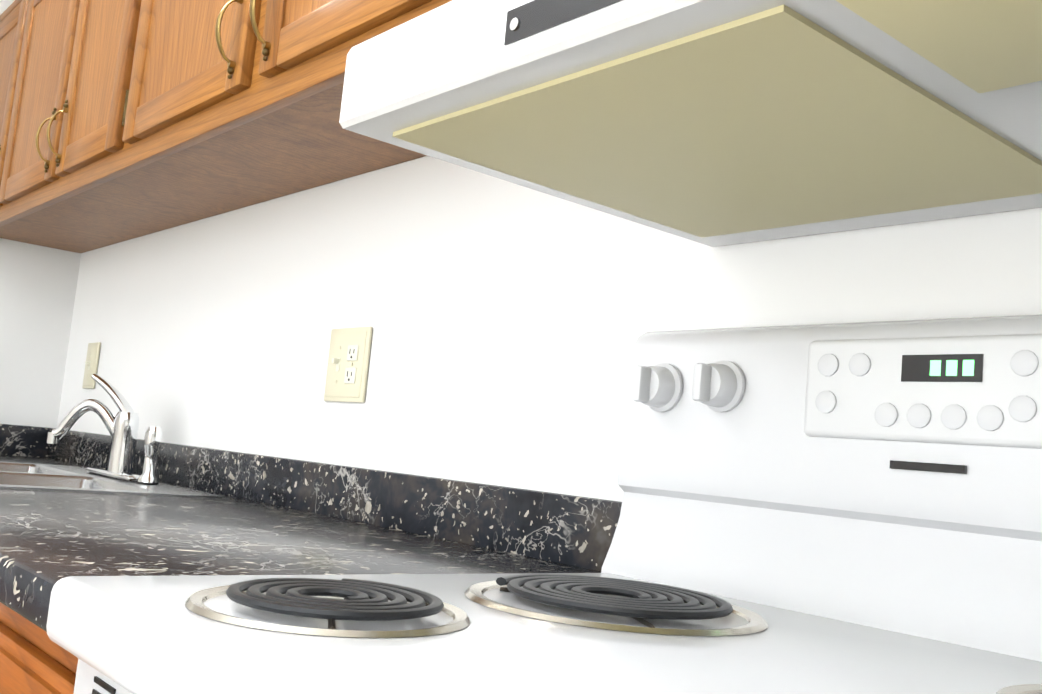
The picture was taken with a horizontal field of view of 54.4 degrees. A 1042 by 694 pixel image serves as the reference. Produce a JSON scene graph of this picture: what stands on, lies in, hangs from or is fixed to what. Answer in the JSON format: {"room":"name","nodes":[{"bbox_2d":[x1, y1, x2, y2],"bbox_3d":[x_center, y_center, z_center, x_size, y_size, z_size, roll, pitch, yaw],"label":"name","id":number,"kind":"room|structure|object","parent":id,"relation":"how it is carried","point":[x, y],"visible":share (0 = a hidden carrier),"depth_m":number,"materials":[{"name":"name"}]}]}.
{"room":"kitchen","nodes":[
{"label":"kitchen","id":0,"kind":"room"},
{"bbox_2d":[0,0,80,427],"bbox_3d":[-1.629,-0.028,2.797,0.690,2.440,0.120,10,-8,-40],"label":"wall","id":1,"kind":"structure","parent":0,"point":[38,285],"depth_m":2.92,"materials":[{"name":"paint"}]},
{"bbox_2d":[57,156,1041,501],"bbox_3d":[0.502,-0.031,0.936,0.120,2.440,5.720,10,-8,-40],"label":"wall","id":2,"kind":"structure","parent":0,"point":[509,322],"depth_m":1.55,"materials":[{"name":"paint"}]},
{"bbox_2d":[0,0,125,252],"bbox_3d":[-1.247,-0.603,2.753,0.327,0.604,0.462,10,-8,-40],"label":"upper cabinet","id":3,"kind":"object","parent":2,"relation":"attached to","point":[13,228],"depth_m":2.66,"materials":[{"name":"brown wood"}]},
{"bbox_2d":[82,342,100,388],"bbox_3d":[-1.183,0.050,2.777,0.020,0.127,0.090,10,-8,-40],"label":"light switch","id":4,"kind":"object","parent":2,"relation":"attached to","point":[92,360],"visible":0.96,"depth_m":2.77,"materials":[{"name":"beige plastic"}]},
{"bbox_2d":[0,0,196,239],"bbox_3d":[-0.992,-0.612,2.457,0.327,0.604,0.592,10,-8,-40],"label":"upper cabinet","id":5,"kind":"object","parent":2,"relation":"attached to","point":[28,190],"depth_m":2.36,"materials":[{"name":"brown wood"}]},
{"bbox_2d":[56,0,267,219],"bbox_3d":[-0.738,-0.620,2.161,0.327,0.604,0.459,10,-8,-40],"label":"upper cabinet","id":6,"kind":"object","parent":2,"relation":"attached to","point":[102,30],"depth_m":2.06,"materials":[{"name":"brown wood"}]},
{"bbox_2d":[108,0,451,199],"bbox_3d":[-0.240,-0.636,1.583,0.327,0.604,1.067,10,-8,-40],"label":"upper cabinet","id":7,"kind":"object","parent":2,"relation":"attached to","point":[122,120],"depth_m":1.62,"materials":[{"name":"brown wood"}]},
{"bbox_2d":[339,0,1041,246],"bbox_3d":[0.279,-0.251,0.754,0.504,0.198,0.727,10,-8,-40],"label":"range hood","id":8,"kind":"object","parent":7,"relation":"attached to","point":[714,123],"visible":1,"depth_m":0.74,"materials":[{"name":"white metal"}]},
{"bbox_2d":[324,326,371,402],"bbox_3d":[-0.306,0.030,1.756,0.020,0.130,0.130,10,-8,-40],"label":"outlet","id":9,"kind":"object","parent":2,"relation":"attached to","point":[348,364],"visible":1,"depth_m":1.75,"materials":[{"name":"beige plastic"}]},
{"bbox_3d":[-0.852,0.967,-0.353,3.540,0.060,5.815,10,-8,-40],"label":"floor","id":10,"kind":"structure","parent":0,"visible":0},
{"bbox_2d":[0,602,77,693],"bbox_3d":[-0.272,0.702,1.065,0.669,0.874,0.429,10,-8,-40],"label":"base cabinet","id":11,"kind":"object","parent":10,"relation":"on","point":[34,659],"visible":0.19,"depth_m":0.90,"materials":[{"name":"brown wood"}]},
{"bbox_2d":[46,314,1041,693],"bbox_3d":[0.096,0.523,0.600,0.711,1.197,0.757,10,-8,-40],"label":"range","id":12,"kind":"object","parent":10,"relation":"on","point":[834,508],"visible":1,"depth_m":0.82,"materials":[{"name":"white metal"}]},
{"bbox_3d":[0.867,0.660,-0.300,0.724,0.874,1.599,10,-8,-40],"label":"base cabinet","id":13,"kind":"object","parent":10,"relation":"on","visible":0},
{"bbox_2d":[0,373,621,631],"bbox_3d":[-0.095,0.195,0.929,0.719,0.392,4.697,10,-8,-40],"label":"countertop","id":14,"kind":"structure","parent":13,"relation":"on","point":[121,499],"depth_m":1.40,"materials":[{"name":"stone"}]},
{"bbox_2d":[46,373,162,485],"bbox_3d":[-0.868,0.165,2.130,0.160,0.218,0.326,10,-8,-40],"label":"faucet","id":15,"kind":"object","parent":14,"relation":"on","point":[123,427],"depth_m":2.16,"materials":[{"name":"silver metal"}]}
]}

